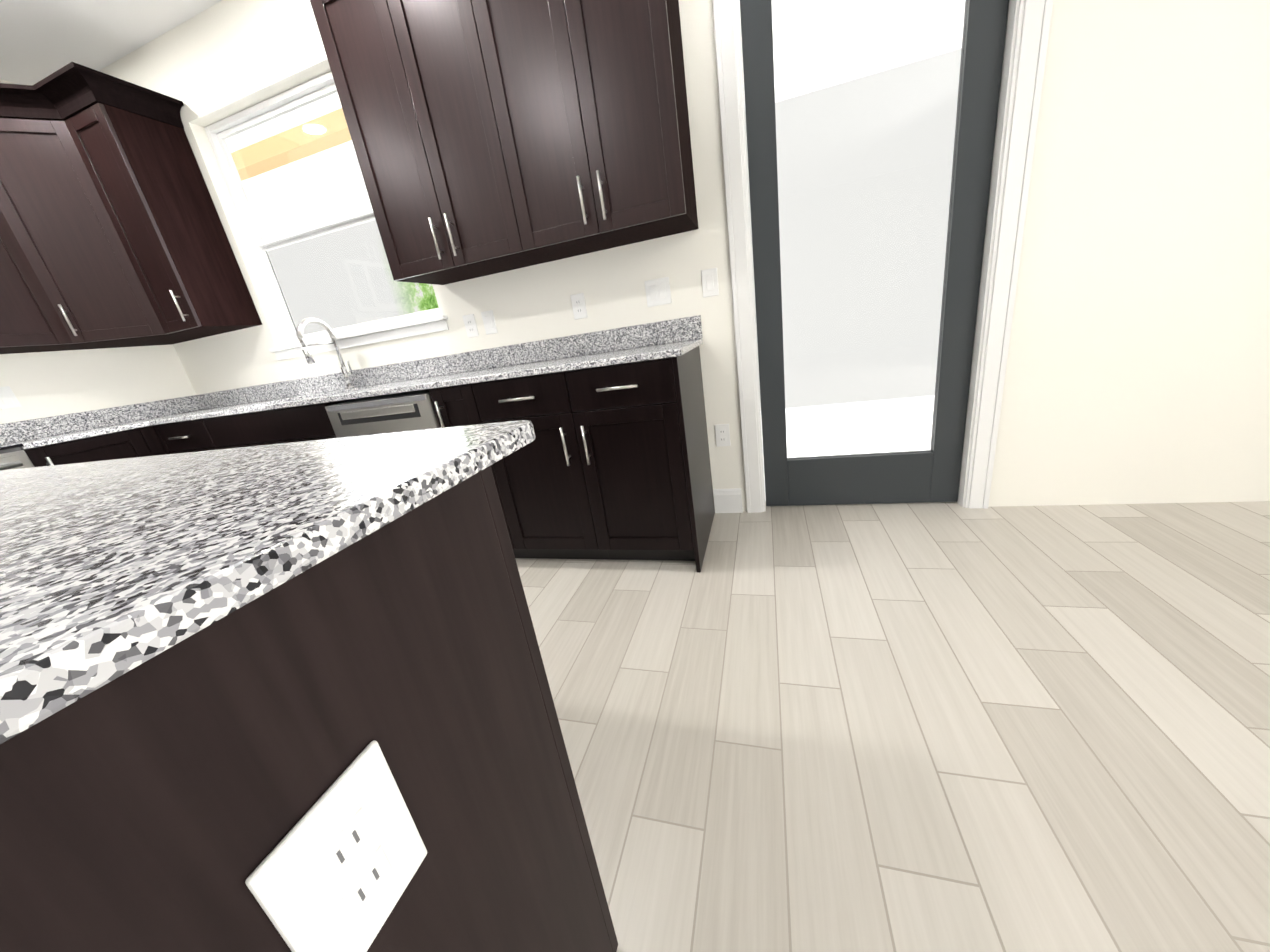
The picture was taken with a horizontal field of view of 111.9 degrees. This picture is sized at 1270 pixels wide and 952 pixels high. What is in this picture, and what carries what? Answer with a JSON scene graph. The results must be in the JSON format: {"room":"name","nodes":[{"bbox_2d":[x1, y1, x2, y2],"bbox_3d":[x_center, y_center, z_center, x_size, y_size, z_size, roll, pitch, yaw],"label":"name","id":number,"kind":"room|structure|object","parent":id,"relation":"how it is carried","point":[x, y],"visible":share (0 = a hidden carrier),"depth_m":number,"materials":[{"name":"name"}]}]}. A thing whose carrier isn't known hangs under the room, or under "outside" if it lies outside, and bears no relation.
{"room":"kitchen","nodes":[
{"label":"kitchen","id":0,"kind":"room"},
{"bbox_2d":[0,79,195,426],"bbox_3d":[-3.783,-0.353,1.482,0.140,2.810,3.720,-3,20,18],"label":"wall","id":1,"kind":"structure","parent":0,"point":[47,384],"depth_m":2.63,"materials":[{"name":"white paint"}]},
{"bbox_2d":[0,386,21,409],"bbox_3d":[-3.437,-0.427,2.341,0.008,0.116,0.072,-3,20,18],"label":"outlet","id":2,"kind":"object","parent":1,"relation":"attached to","point":[8,399],"visible":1,"depth_m":2.35,"materials":[{"name":"white"}]},
{"bbox_2d":[0,209,72,353],"bbox_3d":[-3.368,-1.130,2.031,0.381,1.045,0.470,-3,20,18],"label":"upper cabinet","id":3,"kind":"object","parent":1,"relation":"attached to","point":[30,321],"visible":1,"depth_m":2.21,"materials":[{"name":"brown wood"}]},
{"bbox_2d":[0,118,226,351],"bbox_3d":[-3.112,-1.320,2.474,0.617,1.045,0.617,-3,20,18],"label":"upper cabinet","id":4,"kind":"object","parent":1,"relation":"attached to","point":[56,215],"visible":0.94,"depth_m":2.28,"materials":[{"name":"brown wood"}]},
{"bbox_2d":[0,0,221,84],"bbox_3d":[-1.088,-1.279,-1.592,7.210,0.100,7.160,-3,20,18],"label":"ceiling","id":5,"kind":"structure","parent":0,"point":[40,40],"depth_m":2.16,"materials":[{"name":"white paint"}]},
{"bbox_2d":[99,0,1269,511],"bbox_3d":[0.130,-1.137,2.005,7.070,2.810,0.140,-3,20,18],"label":"wall","id":6,"kind":"structure","parent":0,"point":[1139,360],"depth_m":1.68,"materials":[{"name":"white paint"}]},
{"bbox_2d":[64,103,261,333],"bbox_3d":[-2.650,-1.381,2.443,0.310,1.045,0.381,-3,20,18],"label":"upper cabinet","id":7,"kind":"object","parent":6,"relation":"attached to","point":[146,176],"visible":1,"depth_m":2.36,"materials":[{"name":"brown wood"}]},
{"bbox_2d":[205,71,440,344],"bbox_3d":[-1.752,-1.462,2.476,1.286,1.211,0.065,-3,20,18],"label":"window","id":8,"kind":"structure","parent":6,"relation":"in","point":[219,133],"depth_m":2.50,"materials":[{"name":"white plastic"}]},
{"bbox_2d":[269,315,448,359],"bbox_3d":[-1.681,-0.829,2.605,1.370,0.076,0.105,-3,20,18],"label":"window sill","id":9,"kind":"structure","parent":6,"relation":"attached to","point":[402,330],"depth_m":2.53,"materials":[{"name":"white"}]},
{"bbox_2d":[310,0,556,284],"bbox_3d":[-0.832,-1.468,1.868,0.689,1.045,0.381,-3,20,18],"label":"upper cabinet","id":10,"kind":"object","parent":6,"relation":"attached to","point":[410,78],"visible":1,"depth_m":1.74,"materials":[{"name":"brown wood"}]},
{"bbox_2d":[462,314,478,337],"bbox_3d":[-0.901,-0.823,2.350,0.072,0.116,0.008,-3,20,18],"label":"outlet","id":11,"kind":"object","parent":6,"relation":"attached to","point":[470,325],"visible":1,"depth_m":2.35,"materials":[{"name":"white plastic"}]},
{"bbox_2d":[481,310,497,334],"bbox_3d":[-0.787,-0.828,2.314,0.072,0.116,0.009,-3,20,18],"label":"light switch","id":12,"kind":"object","parent":6,"relation":"attached to","point":[489,322],"visible":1,"depth_m":2.31,"materials":[{"name":"white plastic"}]},
{"bbox_2d":[570,293,587,319],"bbox_3d":[-0.282,-0.852,2.155,0.072,0.116,0.008,-3,20,18],"label":"outlet","id":13,"kind":"object","parent":6,"relation":"attached to","point":[579,306],"visible":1,"depth_m":2.15,"materials":[{"name":"white plastic"}]},
{"bbox_2d":[472,0,697,259],"bbox_3d":[-0.175,-1.499,1.660,0.689,1.045,0.381,-3,20,18],"label":"upper cabinet","id":14,"kind":"object","parent":6,"relation":"attached to","point":[589,101],"visible":1,"depth_m":1.57,"materials":[{"name":"brown wood"}]},
{"bbox_2d":[644,277,671,306],"bbox_3d":[0.109,-0.870,2.030,0.118,0.116,0.009,-3,20,18],"label":"light switch","id":15,"kind":"object","parent":6,"relation":"attached to","point":[658,292],"visible":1,"depth_m":2.03,"materials":[{"name":"white plastic"}]},
{"bbox_2d":[701,268,718,297],"bbox_3d":[0.342,-0.881,1.957,0.072,0.116,0.009,-3,20,18],"label":"light switch","id":16,"kind":"object","parent":6,"relation":"attached to","point":[710,288],"visible":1,"depth_m":1.95,"materials":[{"name":"white plastic"}]},
{"bbox_2d":[715,424,730,446],"bbox_3d":[0.447,-0.207,2.186,0.072,0.116,0.008,-3,20,18],"label":"outlet","id":17,"kind":"object","parent":6,"relation":"attached to","point":[722,433],"visible":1,"depth_m":2.18,"materials":[{"name":"white plastic"}]},
{"bbox_2d":[713,488,742,512],"bbox_3d":[0.498,0.134,2.299,0.146,0.135,0.016,-3,20,18],"label":"baseboard","id":18,"kind":"structure","parent":6,"relation":"attached to","point":[727,500],"depth_m":2.29,"materials":[{"name":"white"}]},
{"bbox_2d":[740,0,1008,505],"bbox_3d":[0.954,-0.984,1.815,0.874,2.388,0.045,-3,20,18],"label":"exterior door","id":19,"kind":"structure","parent":6,"relation":"in","point":[932,474],"depth_m":1.82,"materials":[{"name":"grey"}]},
{"bbox_2d":[713,0,1052,512],"bbox_3d":[0.945,-1.022,1.794,1.066,2.493,0.162,-3,20,18],"label":"door frame","id":20,"kind":"structure","parent":6,"relation":"attached to","point":[1026,43],"depth_m":1.71,"materials":[{"name":"white wood"}]},
{"bbox_2d":[515,501,1269,951],"bbox_3d":[-4.320,1.611,0.486,14.880,0.080,7.160,-3,20,18],"label":"floor","id":21,"kind":"structure","parent":0,"point":[917,727],"depth_m":1.04,"materials":[{"name":"beige wood"}]},
{"bbox_2d":[0,444,33,469],"bbox_3d":[-3.170,0.299,1.835,0.697,1.185,0.763,-3,20,18],"label":"range","id":22,"kind":"object","parent":21,"relation":"on","point":[15,456],"visible":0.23,"depth_m":1.96,"materials":[{"name":"grey metal"}]},
{"bbox_2d":[23,426,165,466],"bbox_3d":[-3.023,0.226,2.453,0.661,0.886,0.473,-3,20,18],"label":"base cabinet","id":23,"kind":"object","parent":21,"relation":"on","point":[138,442],"visible":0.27,"depth_m":2.25,"materials":[{"name":"black wood"}]},
{"bbox_2d":[152,418,218,453],"bbox_3d":[-2.407,0.022,2.771,0.449,0.886,0.636,-3,20,18],"label":"base cabinet","id":24,"kind":"object","parent":21,"relation":"on","point":[185,436],"visible":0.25,"depth_m":2.40,"materials":[{"name":"black wood"}]},
{"bbox_2d":[0,404,147,449],"bbox_3d":[-3.106,-0.250,2.285,0.652,0.130,0.456,-3,20,18],"label":"countertop","id":25,"kind":"structure","parent":24,"relation":"on","point":[33,433],"depth_m":2.45,"materials":[{"name":"white stone"}]},
{"bbox_2d":[203,398,360,448],"bbox_3d":[-1.765,-0.008,2.568,0.897,0.886,0.636,-3,20,18],"label":"base cabinet","id":26,"kind":"object","parent":21,"relation":"on","point":[299,423],"visible":0.27,"depth_m":2.19,"materials":[{"name":"black wood"}]},
{"bbox_2d":[136,315,702,443],"bbox_3d":[-1.503,-0.407,2.346,3.682,0.340,0.622,-3,20,18],"label":"countertop","id":27,"kind":"structure","parent":26,"relation":"on","point":[660,340],"depth_m":2.26,"materials":[{"name":"white stone"}]},
{"bbox_2d":[296,318,356,388],"bbox_3d":[-1.784,-0.703,2.488,0.098,0.414,0.246,-3,20,18],"label":"faucet","id":28,"kind":"object","parent":27,"relation":"on","point":[346,373],"visible":0.98,"depth_m":2.49,"materials":[{"name":"silver metal"}]},
{"bbox_2d":[0,466,617,951],"bbox_3d":[-1.003,0.531,0.625,1.773,0.892,0.616,-3,20,18],"label":"kitchen island","id":29,"kind":"object","parent":21,"relation":"on","point":[358,746],"visible":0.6,"depth_m":0.29,"materials":[{"name":"brown wood"}]},
{"bbox_2d":[0,420,535,743],"bbox_3d":[-1.109,0.149,0.359,1.825,0.022,0.965,-3,20,18],"label":"island countertop","id":30,"kind":"structure","parent":29,"relation":"on","point":[111,570],"depth_m":0.28,"materials":[{"name":"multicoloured stone"}]},
{"bbox_2d":[325,389,439,437],"bbox_3d":[-1.044,-0.036,2.343,0.604,0.872,0.596,-3,20,18],"label":"dishwasher","id":31,"kind":"object","parent":21,"relation":"on","point":[400,412],"visible":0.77,"depth_m":1.96,"materials":[{"name":"grey metal"}]},
{"bbox_2d":[429,383,528,557],"bbox_3d":[-0.649,-0.061,2.215,0.218,0.886,0.636,-3,20,18],"label":"base cabinet","id":32,"kind":"object","parent":21,"relation":"on","point":[456,405],"visible":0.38,"depth_m":1.85,"materials":[{"name":"black wood"}]},
{"bbox_2d":[472,371,608,559],"bbox_3d":[-0.340,-0.076,2.117,0.429,0.886,0.636,-3,20,18],"label":"base cabinet","id":33,"kind":"object","parent":21,"relation":"on","point":[541,481],"visible":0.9,"depth_m":1.85,"materials":[{"name":"black wood"}]},
{"bbox_2d":[565,346,714,572],"bbox_3d":[0.076,-0.095,1.985,0.444,0.886,0.636,-3,20,18],"label":"base cabinet","id":34,"kind":"object","parent":21,"relation":"on","point":[641,431],"visible":0.94,"depth_m":1.73,"materials":[{"name":"black wood"}]},
{"label":"outside","id":35,"kind":"structure","parent":0,"visible":0},
{"bbox_2d":[267,48,960,407],"bbox_3d":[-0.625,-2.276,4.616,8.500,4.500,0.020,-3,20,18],"label":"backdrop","id":36,"kind":"structure","parent":35,"point":[888,81],"depth_m":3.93,"materials":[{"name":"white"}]},
{"bbox_3d":[-3.803,-0.667,0.121,0.661,0.570,0.950,-3,20,18],"label":"upper cabinet","id":37,"kind":"object","parent":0,"visible":0},
{"bbox_2d":[0,62,183,128],"bbox_3d":[-3.226,-1.410,0.975,0.662,0.108,3.310,-3,20,18],"label":"crown molding","id":38,"kind":"structure","parent":37,"relation":"attached to","point":[67,91],"depth_m":2.11,"materials":[{"name":"brown wood"}]},
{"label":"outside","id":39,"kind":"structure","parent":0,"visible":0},
{"bbox_2d":[226,0,964,500],"bbox_3d":[-0.896,-1.459,3.638,8.500,2.770,2.450,-3,20,18],"label":"porch","id":40,"kind":"object","parent":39,"point":[850,50],"depth_m":3.18,"materials":[{"name":"white"}]}
]}

